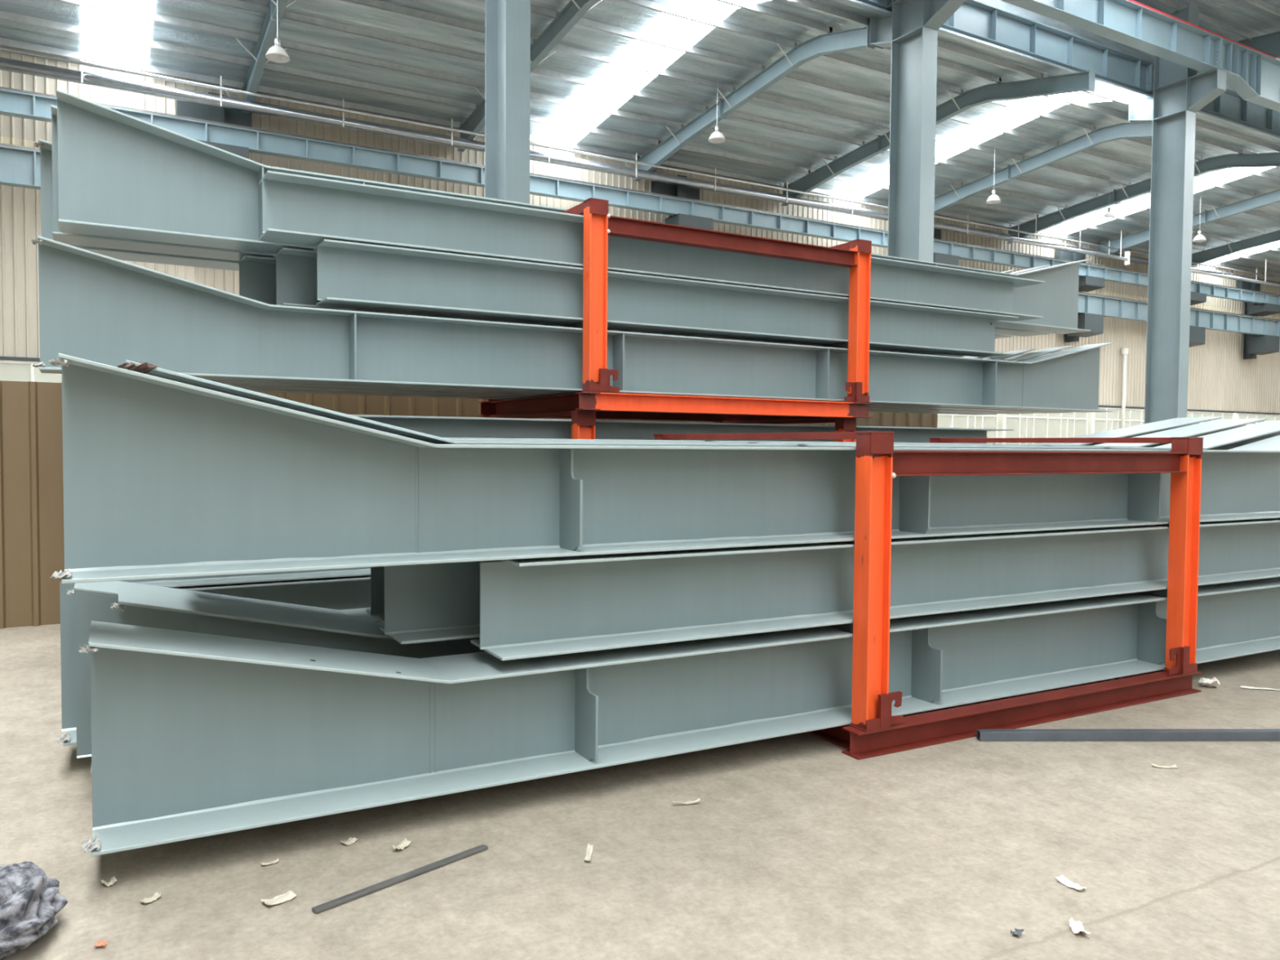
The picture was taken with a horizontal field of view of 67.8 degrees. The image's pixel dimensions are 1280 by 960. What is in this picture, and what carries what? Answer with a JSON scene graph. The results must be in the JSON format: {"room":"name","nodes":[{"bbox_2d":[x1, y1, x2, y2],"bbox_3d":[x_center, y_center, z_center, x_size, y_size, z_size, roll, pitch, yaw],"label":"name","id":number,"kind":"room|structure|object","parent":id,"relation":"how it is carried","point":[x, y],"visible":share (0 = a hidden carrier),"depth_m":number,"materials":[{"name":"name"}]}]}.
{"room":"steel fabrication workshop","nodes":[
{"label":"steel fabrication workshop","id":0,"kind":"room"},
{"bbox_2d":[0,623,1279,959],"bbox_3d":[15.095,1.111,17.846,104.000,0.200,43.600,-1,2,-30],"label":"floor","id":1,"kind":"structure","parent":0,"point":[794,846],"depth_m":3.58,"materials":[{"name":"concrete"}]},
{"bbox_2d":[0,861,67,959],"bbox_3d":[-2.048,1.316,2.933,0.492,0.221,0.493,-1,2,-30],"label":"plastic sheet","id":2,"kind":"object","parent":1,"relation":"on","point":[30,900],"visible":1,"depth_m":2.90,"materials":[{"name":"grey plastic"}]},
{"bbox_2d":[93,939,108,946],"bbox_3d":[-1.651,1.421,2.919,0.037,0.014,0.027,0,2,-9],"label":"plastic fleck","id":3,"kind":"object","parent":1,"relation":"on","point":[101,943],"visible":1,"depth_m":2.92,"materials":[{"name":"orange plastic"}]},
{"bbox_2d":[100,875,116,886],"bbox_3d":[-1.851,1.398,3.320,0.036,0.028,0.044,2,3,43],"label":"crumb","id":4,"kind":"object","parent":1,"relation":"on","point":[113,879],"visible":1,"depth_m":3.32,"materials":[{"name":"beige paper"}]},
{"bbox_2d":[138,891,161,902],"bbox_3d":[-1.649,1.409,3.211,0.035,0.016,0.064,2,2,31],"label":"flake","id":5,"kind":"object","parent":1,"relation":"on","point":[156,895],"visible":1,"depth_m":3.21,"materials":[{"name":"beige paper"}]},
{"bbox_2d":[260,857,279,865],"bbox_3d":[-1.357,1.402,3.496,0.063,0.015,0.020,-1,3,-36],"label":"paper scrap","id":6,"kind":"object","parent":1,"relation":"on","point":[277,859],"visible":1,"depth_m":3.50,"materials":[{"name":"beige paper"}]},
{"bbox_2d":[260,889,297,905],"bbox_3d":[-1.218,1.412,3.216,0.062,0.018,0.102,2,3,43],"label":"paper scrap","id":7,"kind":"object","parent":1,"relation":"on","point":[290,895],"visible":1,"depth_m":3.22,"materials":[{"name":"beige paper"}]},
{"bbox_2d":[340,836,357,844],"bbox_3d":[-1.126,1.396,3.686,0.041,0.016,0.053,2,3,37],"label":"paper scrap","id":8,"kind":"object","parent":1,"relation":"on","point":[351,840],"visible":1,"depth_m":3.69,"materials":[{"name":"white paper"}]},
{"bbox_2d":[311,844,488,913],"bbox_3d":[-0.833,1.411,3.394,0.031,0.012,0.704,2,3,43],"label":"bar","id":9,"kind":"object","parent":1,"relation":"on","point":[414,873],"visible":1,"depth_m":3.36,"materials":[{"name":"grey metal"}]},
{"bbox_2d":[391,837,411,849],"bbox_3d":[-0.912,1.394,3.640,0.037,0.026,0.079,1,2,25],"label":"flake","id":10,"kind":"object","parent":1,"relation":"on","point":[405,842],"visible":1,"depth_m":3.65,"materials":[{"name":"beige paper"}]},
{"bbox_2d":[0,380,937,628],"bbox_3d":[-2.470,0.167,9.427,15.190,2.030,0.080,-1,2,-30],"label":"wall panel","id":11,"kind":"object","parent":1,"relation":"on","point":[32,538],"visible":0.04,"depth_m":7.94,"materials":[{"name":"brown metal"}]},
{"bbox_2d":[484,0,530,204],"bbox_3d":[-2.405,-6.217,17.383,0.670,14.200,2.622,-1,2,-30],"label":"column","id":12,"kind":"structure","parent":1,"relation":"on","point":[508,22],"depth_m":17.08,"materials":[{"name":"metal"}]},
{"bbox_2d":[583,844,593,861],"bbox_3d":[-0.193,1.406,3.592,0.024,0.019,0.131,1,2,3],"label":"paper strip","id":13,"kind":"object","parent":1,"relation":"on","point":[589,847],"visible":1,"depth_m":3.61,"materials":[{"name":"beige paper"}]},
{"bbox_2d":[482,410,856,442],"bbox_3d":[0.225,0.335,8.593,2.840,1.798,1.975,-1,2,-30],"label":"rack","id":14,"kind":"object","parent":1,"relation":"on","point":[583,422],"visible":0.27,"depth_m":7.78,"materials":[{"name":"metal"}]},
{"bbox_2d":[172,575,370,609],"bbox_3d":[0.017,0.878,7.708,7.850,0.505,0.340,-1,2,-30],"label":"girder","id":15,"kind":"object","parent":14,"relation":"on","point":[344,593],"visible":0.02,"depth_m":6.38,"materials":[{"name":"grey metal"}]},
{"bbox_2d":[118,567,370,587],"bbox_3d":[0.022,0.356,7.689,7.850,0.510,0.340,-1,2,-30],"label":"girder","id":16,"kind":"object","parent":15,"relation":"on","point":[329,573],"visible":0.1,"depth_m":6.14,"materials":[{"name":"grey metal"}]},
{"bbox_2d":[478,197,873,422],"bbox_3d":[0.285,-1.329,8.510,2.840,1.530,2.140,-1,2,-30],"label":"rack","id":17,"kind":"object","parent":14,"relation":"on","point":[598,224],"visible":0.78,"depth_m":7.59,"materials":[{"name":"metal"}]},
{"bbox_2d":[238,255,275,305],"bbox_3d":[0.022,-1.420,8.449,6.645,0.381,0.340,-1,2,-30],"label":"girder","id":18,"kind":"object","parent":17,"relation":"on","point":[257,274],"visible":0.06,"depth_m":6.83,"materials":[{"name":"grey metal"}]},
{"bbox_2d":[34,138,1013,338],"bbox_3d":[0.101,-2.038,8.962,9.779,0.790,0.348,-1,2,-30],"label":"girder","id":19,"kind":"object","parent":17,"relation":"on","point":[46,148],"visible":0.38,"depth_m":6.63,"materials":[{"name":"grey metal"}]},
{"bbox_2d":[50,104,1050,336],"bbox_3d":[0.405,-2.034,8.646,9.770,0.810,0.340,-1,2,-30],"label":"girder","id":20,"kind":"object","parent":17,"relation":"on","point":[68,238],"visible":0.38,"depth_m":6.41,"materials":[{"name":"grey metal"}]},
{"bbox_2d":[31,235,1114,412],"bbox_3d":[0.761,-1.055,7.917,9.809,0.744,0.347,-1,2,-30],"label":"girder","id":21,"kind":"object","parent":17,"relation":"on","point":[94,307],"visible":0.92,"depth_m":6.67,"materials":[{"name":"grey metal"}]},
{"bbox_2d":[56,88,1092,333],"bbox_3d":[0.698,-2.020,8.331,9.880,0.810,0.340,-1,2,-30],"label":"girder","id":22,"kind":"object","parent":17,"relation":"on","point":[121,175],"visible":0.51,"depth_m":6.17,"materials":[{"name":"grey metal"}]},
{"bbox_2d":[274,247,963,357],"bbox_3d":[0.354,-1.406,8.156,6.565,0.381,0.340,-1,2,-30],"label":"girder","id":23,"kind":"object","parent":17,"relation":"on","point":[295,268],"visible":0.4,"depth_m":6.59,"materials":[{"name":"grey metal"}]},
{"bbox_2d":[240,351,997,414],"bbox_3d":[0.108,-1.105,9.149,9.400,0.744,0.340,-1,2,-30],"label":"girder","id":24,"kind":"object","parent":17,"relation":"on","point":[247,388],"visible":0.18,"depth_m":7.99,"materials":[{"name":"grey metal"}]},
{"bbox_2d":[224,348,1035,413],"bbox_3d":[0.355,-1.088,8.725,9.500,0.744,0.340,-1,2,-30],"label":"girder","id":25,"kind":"object","parent":17,"relation":"on","point":[1015,353],"visible":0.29,"depth_m":7.66,"materials":[{"name":"grey metal"}]},
{"bbox_2d":[208,345,1073,413],"bbox_3d":[0.581,-1.072,8.336,9.600,0.744,0.340,-1,2,-30],"label":"girder","id":26,"kind":"object","parent":17,"relation":"on","point":[1048,350],"visible":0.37,"depth_m":7.33,"materials":[{"name":"grey metal"}]},
{"bbox_2d":[313,239,1018,357],"bbox_3d":[0.775,-1.394,7.915,6.680,0.381,0.340,-1,2,-30],"label":"girder","id":27,"kind":"object","parent":17,"relation":"on","point":[350,275],"visible":0.97,"depth_m":7.37,"materials":[{"name":"grey metal"}]},
{"bbox_2d":[258,170,1044,321],"bbox_3d":[0.801,-1.783,7.914,7.405,0.369,0.340,-1,2,-30],"label":"girder","id":28,"kind":"object","parent":27,"relation":"on","point":[297,209],"visible":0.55,"depth_m":6.98,"materials":[{"name":"grey metal"}]},
{"bbox_2d":[350,414,1013,443],"bbox_3d":[0.575,-0.218,7.987,7.220,0.515,0.340,-1,2,-30],"label":"girder","id":29,"kind":"object","parent":14,"relation":"on","point":[438,426],"visible":0.08,"depth_m":7.55,"materials":[{"name":"grey metal"}]},
{"bbox_2d":[672,797,700,804],"bbox_3d":[0.200,1.388,4.109,0.123,0.022,0.017,0,2,-13],"label":"paper scrap","id":30,"kind":"object","parent":1,"relation":"on","point":[689,802],"visible":1,"depth_m":4.11,"materials":[{"name":"white paper"}]},
{"bbox_2d":[869,0,966,262],"bbox_3d":[6.441,-6.336,22.519,0.670,14.200,2.622,-1,2,-30],"label":"column","id":31,"kind":"structure","parent":1,"relation":"on","point":[911,32],"depth_m":22.48,"materials":[{"name":"metal"}]},
{"bbox_2d":[622,19,874,181],"bbox_3d":[2.788,-11.127,28.401,1.270,1.721,11.520,-1,2,-30],"label":"rafter","id":32,"kind":"object","parent":31,"relation":"attached to","point":[857,38],"visible":0.94,"depth_m":27.32,"materials":[{"name":"metal"}]},
{"bbox_2d":[856,0,892,8],"bbox_3d":[1.595,-11.739,20.553,10.218,0.860,0.400,-1,2,-30],"label":"girder","id":33,"kind":"object","parent":31,"relation":"on","point":[882,4],"visible":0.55,"depth_m":22.84,"materials":[{"name":"metal"}]},
{"bbox_2d":[940,0,1152,92],"bbox_3d":[10.545,-11.860,25.749,10.458,0.860,0.400,-1,2,-30],"label":"girder","id":34,"kind":"object","parent":31,"relation":"on","point":[973,19],"visible":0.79,"depth_m":26.07,"materials":[{"name":"metal"}]},
{"bbox_2d":[1000,0,1222,72],"bbox_3d":[11.549,-11.788,24.021,10.458,0.860,0.400,-1,2,-30],"label":"girder","id":35,"kind":"object","parent":31,"relation":"on","point":[1125,22],"visible":1,"depth_m":24.77,"materials":[{"name":"metal"}]},
{"bbox_2d":[1127,0,1279,60],"bbox_3d":[14.633,-12.323,25.698,10.400,0.124,0.130,-1,2,-30],"label":"pipe","id":36,"kind":"object","parent":35,"relation":"on","point":[1131,1],"visible":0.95,"depth_m":26.05,"materials":[{"name":"grey metal"}]},
{"bbox_2d":[653,431,1203,759],"bbox_3d":[1.818,0.518,6.322,2.860,1.625,2.180,-1,2,-29],"label":"rack","id":37,"kind":"object","parent":1,"relation":"on","point":[873,731],"visible":0.68,"depth_m":5.22,"materials":[{"name":"metal"}]},
{"bbox_2d":[55,580,381,746],"bbox_3d":[1.478,0.804,6.921,9.764,0.735,0.459,-1,2,-29],"label":"girder","id":38,"kind":"object","parent":37,"relation":"on","point":[67,604],"visible":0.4,"depth_m":4.61,"materials":[{"name":"grey metal"}]},
{"bbox_2d":[74,586,484,773],"bbox_3d":[1.795,0.811,6.548,9.768,0.754,0.458,-1,2,-29],"label":"girder","id":39,"kind":"object","parent":37,"relation":"on","point":[131,606],"visible":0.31,"depth_m":4.45,"materials":[{"name":"grey metal"}]},
{"bbox_2d":[365,566,384,623],"bbox_3d":[1.769,0.467,6.586,7.170,0.400,0.400,-1,2,-29],"label":"girder","id":40,"kind":"object","parent":37,"relation":"on","point":[377,573],"visible":0.08,"depth_m":4.88,"materials":[{"name":"grey metal"}]},
{"bbox_2d":[379,560,502,644],"bbox_3d":[1.990,0.486,6.126,7.225,0.400,0.401,-1,2,-29],"label":"girder","id":41,"kind":"object","parent":37,"relation":"on","point":[434,602],"visible":0.14,"depth_m":4.48,"materials":[{"name":"grey metal"}]},
{"bbox_2d":[78,577,1279,856],"bbox_3d":[2.262,0.855,5.745,9.724,0.733,0.457,-1,2,-29],"label":"girder","id":42,"kind":"object","parent":37,"relation":"on","point":[194,735],"visible":0.96,"depth_m":4.12,"materials":[{"name":"grey metal"}]},
{"bbox_2d":[117,360,1279,449],"bbox_3d":[1.697,-0.121,5.908,8.656,0.787,0.448,-1,2,-29],"label":"girder","id":43,"kind":"object","parent":37,"relation":"on","point":[1228,439],"visible":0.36,"depth_m":4.43,"materials":[{"name":"grey metal"}]},
{"bbox_2d":[443,417,1222,445],"bbox_3d":[1.465,-0.152,6.856,8.570,0.776,0.421,-1,2,-29],"label":"girder","id":44,"kind":"object","parent":37,"relation":"on","point":[1154,427],"visible":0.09,"depth_m":8.21,"materials":[{"name":"grey metal"}]},
{"bbox_2d":[449,417,1267,447],"bbox_3d":[1.609,-0.130,6.406,8.490,0.767,0.421,-1,2,-29],"label":"girder","id":45,"kind":"object","parent":37,"relation":"on","point":[1203,428],"visible":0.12,"depth_m":7.74,"materials":[{"name":"grey metal"}]},
{"bbox_2d":[471,517,1279,660],"bbox_3d":[2.399,0.502,5.781,7.040,0.400,0.400,-1,2,-29],"label":"girder","id":46,"kind":"object","parent":37,"relation":"on","point":[540,606],"visible":0.89,"depth_m":4.88,"materials":[{"name":"grey metal"}]},
{"bbox_2d":[48,353,1279,583],"bbox_3d":[1.886,-0.093,5.499,8.999,0.764,0.457,-1,2,-29],"label":"girder","id":47,"kind":"object","parent":46,"relation":"on","point":[162,477],"visible":0.98,"depth_m":3.98,"materials":[{"name":"grey metal"}]},
{"bbox_2d":[891,472,896,478],"bbox_3d":[1.267,-0.022,4.769,0.032,0.032,0.030,-1,2,-29],"label":"light","id":48,"kind":"object","parent":37,"relation":"attached to","point":[893,475],"depth_m":4.76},
{"bbox_2d":[1010,928,1024,937],"bbox_3d":[1.198,1.437,3.030,0.037,0.019,0.032,-1,3,-42],"label":"lump","id":49,"kind":"object","parent":1,"relation":"on","point":[1018,932],"visible":1,"depth_m":3.03,"materials":[{"name":"metal"}]},
{"bbox_2d":[1054,874,1087,889],"bbox_3d":[1.528,1.429,3.378,0.048,0.017,0.102,-1,2,-26],"label":"paper scrap","id":50,"kind":"object","parent":1,"relation":"on","point":[1061,878],"visible":1,"depth_m":3.38,"materials":[{"name":"white paper"}]},
{"bbox_2d":[1069,917,1090,933],"bbox_3d":[1.405,1.433,3.052,0.052,0.030,0.074,1,2,8],"label":"paper scrap","id":51,"kind":"object","parent":1,"relation":"on","point":[1077,926],"visible":1,"depth_m":3.06,"materials":[{"name":"white paper"}]},
{"bbox_2d":[976,728,1279,741],"bbox_3d":[4.028,1.367,5.115,4.472,0.050,0.054,0,2,-2],"label":"metal bar","id":52,"kind":"object","parent":1,"relation":"on","point":[982,735],"visible":1,"depth_m":5.05,"materials":[{"name":"metal"}]},
{"bbox_2d":[1151,763,1177,768],"bbox_3d":[2.553,1.391,4.639,0.112,0.014,0.029,1,2,10],"label":"paper scrap","id":53,"kind":"object","parent":1,"relation":"on","point":[1153,764],"visible":1,"depth_m":4.63,"materials":[{"name":"white paper"}]},
{"bbox_2d":[1128,2,1227,423],"bbox_3d":[15.495,-6.458,27.776,0.670,14.200,2.622,-1,2,-30],"label":"column","id":54,"kind":"structure","parent":1,"relation":"on","point":[1178,92],"depth_m":27.76,"materials":[{"name":"metal"}]},
{"bbox_2d":[1151,62,1279,136],"bbox_3d":[19.560,-11.982,30.983,10.368,0.860,0.400,-1,2,-30],"label":"girder","id":55,"kind":"object","parent":54,"relation":"on","point":[1229,105],"visible":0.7,"depth_m":30.90,"materials":[{"name":"metal"}]},
{"bbox_2d":[1221,38,1279,112],"bbox_3d":[20.563,-11.730,29.262,10.368,1.220,0.400,-1,2,-30],"label":"girder","id":56,"kind":"object","parent":54,"relation":"on","point":[1255,76],"visible":0.92,"depth_m":27.52,"materials":[{"name":"metal"}]},
{"bbox_2d":[1199,676,1220,687],"bbox_3d":[3.715,1.318,6.218,0.121,0.061,0.134,2,2,31],"label":"scrap","id":57,"kind":"object","parent":1,"relation":"on","point":[1214,682],"visible":1,"depth_m":6.21,"materials":[{"name":"white paper"}]},
{"bbox_2d":[1240,685,1279,690],"bbox_3d":[4.105,1.347,6.146,0.420,0.015,0.033,1,2,11],"label":"strip","id":58,"kind":"object","parent":1,"relation":"on","point":[1244,686],"visible":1,"depth_m":6.16,"materials":[{"name":"white paper"}]},
{"bbox_2d":[0,0,1279,276],"bbox_3d":[10.805,-11.647,32.905,84.000,1.205,12.650,-1,2,-30],"label":"ceiling","id":59,"kind":"structure","parent":0,"point":[626,72],"depth_m":27.73,"materials":[{"name":"metal"}]},
{"bbox_2d":[222,0,297,113],"bbox_3d":[-8.281,-10.977,21.974,1.270,1.721,11.520,-1,2,-30],"label":"rafter","id":60,"kind":"object","parent":59,"relation":"attached to","point":[273,18],"visible":0.83,"depth_m":24.11,"materials":[{"name":"metal"}]},
{"bbox_2d":[265,0,289,62],"bbox_3d":[-7.979,-10.454,20.968,0.510,2.315,0.510,-1,2,-30],"label":"lamp","id":61,"kind":"object","parent":59,"relation":"hanging from","point":[277,53],"visible":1,"depth_m":20.97,"materials":[{"name":"grey metal"}]},
{"bbox_2d":[442,0,602,151],"bbox_3d":[-2.413,-11.024,24.515,1.270,1.721,13.020,-1,2,-30],"label":"rafter","id":62,"kind":"object","parent":59,"relation":"attached to","point":[565,20],"visible":0.63,"depth_m":24.39,"materials":[{"name":"metal"}]},
{"bbox_2d":[708,106,725,143],"bbox_3d":[2.257,-10.811,27.828,0.510,1.783,0.510,-1,2,-30],"label":"lamp","id":63,"kind":"object","parent":59,"relation":"hanging from","point":[716,137],"visible":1,"depth_m":27.81,"materials":[{"name":"grey metal"}]},
{"bbox_2d":[772,70,1095,206],"bbox_3d":[8.785,-11.175,31.016,1.270,1.721,13.020,-1,2,-30],"label":"rafter","id":64,"kind":"object","parent":59,"relation":"attached to","point":[1083,81],"visible":0.77,"depth_m":28.91,"materials":[{"name":"metal"}]},
{"bbox_2d":[0,46,1279,279],"bbox_3d":[8.499,-10.735,36.898,84.000,0.090,0.090,-1,2,-30],"label":"conduit pipe","id":65,"kind":"object","parent":64,"relation":"attached to","point":[4,49],"visible":1,"depth_m":28.83,"materials":[{"name":"grey metal"}]},
{"bbox_2d":[986,147,1000,204],"bbox_3d":[12.627,-10.875,33.967,0.510,1.923,0.510,-1,2,-30],"label":"lamp","id":66,"kind":"object","parent":59,"relation":"hanging from","point":[993,198],"visible":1,"depth_m":33.93,"materials":[{"name":"grey metal"}]},
{"bbox_2d":[933,122,1152,213],"bbox_3d":[14.030,-11.278,34.928,1.270,1.721,11.520,-1,2,-30],"label":"rafter","id":67,"kind":"object","parent":59,"relation":"attached to","point":[1126,130],"visible":0.7,"depth_m":34.10,"materials":[{"name":"metal"}]},
{"bbox_2d":[1011,214,1129,265],"bbox_3d":[19.248,-10.720,42.335,8.050,1.500,0.200,-1,2,-30],"label":"pipe","id":68,"kind":"object","parent":59,"relation":"hanging from","point":[1126,258],"visible":1,"depth_m":42.48,"materials":[{"name":"white metal"}]},
{"bbox_2d":[1102,177,1115,220],"bbox_3d":[18.299,-11.052,37.141,0.510,1.733,0.510,-1,2,-30],"label":"lamp","id":69,"kind":"object","parent":59,"relation":"hanging from","point":[1108,215],"visible":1,"depth_m":37.11,"materials":[{"name":"grey metal"}]},
{"bbox_2d":[1000,149,1279,244],"bbox_3d":[19.941,-11.326,37.493,1.270,1.721,13.020,-1,2,-30],"label":"rafter","id":70,"kind":"object","parent":59,"relation":"attached to","point":[1267,159],"visible":0.78,"depth_m":38.20,"materials":[{"name":"metal"}]},
{"bbox_2d":[1093,189,1279,258],"bbox_3d":[25.185,-11.429,41.405,1.270,1.721,11.520,-1,2,-30],"label":"rafter","id":71,"kind":"object","parent":59,"relation":"attached to","point":[1273,197],"visible":0.68,"depth_m":41.59,"materials":[{"name":"metal"}]},
{"bbox_2d":[1192,200,1206,242],"bbox_3d":[23.660,-11.050,40.256,0.510,1.883,0.510,-1,2,-30],"label":"lamp","id":72,"kind":"object","parent":59,"relation":"hanging from","point":[1200,237],"visible":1,"depth_m":40.23,"materials":[{"name":"grey metal"}]},
{"bbox_2d":[1191,256,1279,287],"bbox_3d":[32.414,-10.987,49.976,17.500,1.321,0.150,-1,2,-30],"label":"pipe","id":73,"kind":"object","parent":59,"relation":"hanging from","point":[1223,275],"visible":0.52,"depth_m":48.84,"materials":[{"name":"white metal"}]},
{"bbox_2d":[1191,230,1279,266],"bbox_3d":[31.096,-11.477,43.970,1.270,1.721,13.020,-1,2,-30],"label":"rafter","id":74,"kind":"object","parent":59,"relation":"attached to","point":[1206,255],"visible":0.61,"depth_m":46.96,"materials":[{"name":"metal"}]},
{"bbox_2d":[0,45,1279,414],"bbox_3d":[7.683,-5.689,38.420,84.000,11.750,0.355,-1,2,-30],"label":"wall","id":75,"kind":"structure","parent":0,"point":[1220,380],"depth_m":32.18,"materials":[{"name":"metal"}]},
{"bbox_2d":[0,360,62,382],"bbox_3d":[-14.134,-1.905,25.843,5.960,2.410,0.110,-1,2,-30],"label":"window","id":76,"kind":"structure","parent":75,"relation":"in","point":[10,371],"depth_m":24.73,"materials":[{"name":"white glass"}]},
{"bbox_2d":[176,92,251,159],"bbox_3d":[-11.571,-8.364,26.108,1.900,4.500,1.460,-1,2,-30],"label":"wall column","id":77,"kind":"structure","parent":75,"relation":"attached to","point":[184,108],"depth_m":26.20,"materials":[{"name":"metal"}]},
{"bbox_2d":[0,86,1279,305],"bbox_3d":[8.389,-9.573,37.114,84.000,0.620,0.320,-1,2,-30],"label":"girder","id":78,"kind":"object","parent":77,"relation":"on","point":[15,103],"visible":0.79,"depth_m":30.62,"materials":[{"name":"metal"}]},
{"bbox_2d":[0,142,1279,337],"bbox_3d":[8.377,-8.044,37.171,84.000,0.960,0.320,-1,2,-30],"label":"girder","id":79,"kind":"object","parent":77,"relation":"on","point":[20,166],"visible":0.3,"depth_m":45.36,"materials":[{"name":"metal"}]},
{"bbox_2d":[651,174,712,230],"bbox_3d":[1.573,-8.542,33.740,1.900,4.500,1.460,-1,2,-30],"label":"wall column","id":80,"kind":"structure","parent":75,"relation":"attached to","point":[682,220],"depth_m":33.64,"materials":[{"name":"metal"}]},
{"bbox_2d":[933,228,959,266],"bbox_3d":[12.296,-8.687,39.966,1.900,4.500,1.460,-1,2,-30],"label":"wall column","id":81,"kind":"structure","parent":75,"relation":"attached to","point":[940,258],"depth_m":39.39,"materials":[{"name":"metal"}]},
{"bbox_2d":[937,413,998,443],"bbox_3d":[13.733,-2.281,42.022,5.910,2.410,0.110,-1,2,-30],"label":"window","id":82,"kind":"structure","parent":75,"relation":"in","point":[944,420],"depth_m":42.63,"materials":[{"name":"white glass"}]},
{"bbox_2d":[1002,412,1088,444],"bbox_3d":[19.310,-2.357,45.261,6.010,2.410,0.110,-1,2,-30],"label":"window","id":83,"kind":"structure","parent":75,"relation":"in","point":[1073,424],"depth_m":45.18,"materials":[{"name":"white glass"}]},
{"bbox_2d":[1055,244,1104,342],"bbox_3d":[20.770,-8.801,44.886,1.900,4.500,1.460,-1,2,-30],"label":"wall column","id":84,"kind":"structure","parent":75,"relation":"attached to","point":[1094,322],"depth_m":44.47,"materials":[{"name":"metal"}]},
{"bbox_2d":[1091,407,1144,433],"bbox_3d":[24.888,-2.432,48.499,5.910,2.410,0.110,-1,2,-30],"label":"window","id":85,"kind":"structure","parent":75,"relation":"in","point":[1111,420],"depth_m":47.84,"materials":[{"name":"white glass"}]},
{"bbox_2d":[1120,347,1128,428],"bbox_3d":[24.244,-3.907,47.780,0.340,5.360,0.340,-1,2,-30],"label":"drain pipe","id":86,"kind":"object","parent":75,"relation":"attached to","point":[1124,352],"visible":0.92,"depth_m":47.69,"materials":[{"name":"white plastic"}]},
{"bbox_2d":[1189,291,1206,346],"bbox_3d":[28.034,-8.899,49.103,1.900,4.500,1.460,-1,2,-30],"label":"wall column","id":87,"kind":"structure","parent":75,"relation":"attached to","point":[1197,334],"depth_m":48.55,"materials":[{"name":"metal"}]},
{"bbox_2d":[1186,410,1233,422],"bbox_3d":[30.465,-2.507,51.737,6.010,2.410,0.110,-1,2,-30],"label":"window","id":88,"kind":"structure","parent":75,"relation":"in","point":[1189,414],"depth_m":52.09,"materials":[{"name":"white glass"}]},
{"bbox_2d":[1235,413,1279,426],"bbox_3d":[36.043,-2.583,54.976,5.910,2.410,0.110,-1,2,-30],"label":"window","id":89,"kind":"structure","parent":75,"relation":"in","point":[1238,415],"depth_m":54.42,"materials":[{"name":"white glass"}]},
{"bbox_2d":[1236,276,1279,359],"bbox_3d":[34.261,-8.983,52.718,1.900,4.500,1.460,-1,2,-30],"label":"wall column","id":90,"kind":"structure","parent":75,"relation":"attached to","point":[1254,345],"depth_m":52.38,"materials":[{"name":"metal"}]},
{"bbox_2d":[974,0,1235,91],"bbox_3d":[13.725,-12.755,27.849,84.000,2.250,0.060,-1,2,-30],"label":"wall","id":91,"kind":"structure","parent":0,"point":[1006,6],"depth_m":26.89,"materials":[{"name":"metal"}]},
{"bbox_2d":[1133,0,1279,41],"bbox_3d":[21.412,-12.761,14.609,84.000,1.255,30.660,-1,2,-30],"label":"ceiling","id":92,"kind":"structure","parent":0,"point":[1237,20],"depth_m":28.03,"materials":[{"name":"metal"}]},
{"bbox_2d":[1237,31,1279,58],"bbox_3d":[20.478,-12.634,25.784,1.039,1.700,8.900,-1,2,-30],"label":"rafter","id":93,"kind":"object","parent":92,"relation":"attached to","point":[1269,43],"visible":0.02,"depth_m":28.95,"materials":[{"name":"metal"}]},
{"bbox_3d":[-17.969,-5.801,-1.252,0.200,14.500,42.700,-1,2,-30],"label":"wall","id":94,"kind":"structure","parent":0,"visible":0},
{"bbox_2d":[0,49,1279,287],"bbox_3d":[8.352,-10.715,37.152,84.000,0.800,0.315,-1,2,-30],"label":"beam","id":95,"kind":"structure","parent":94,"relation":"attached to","point":[6,64],"depth_m":28.58,"materials":[{"name":"metal"}]},
{"bbox_3d":[24.111,-0.525,66.014,168.000,0.250,30.100,-1,2,-30],"label":"ground","id":96,"kind":"structure","parent":0,"visible":0},
{"bbox_2d":[997,412,1235,444],"bbox_3d":[25.881,-5.047,62.861,168.000,9.050,1.000,-1,2,-30],"label":"wall","id":97,"kind":"structure","parent":96,"relation":"on","point":[1000,420],"depth_m":60.74,"materials":[{"name":"white metal"}]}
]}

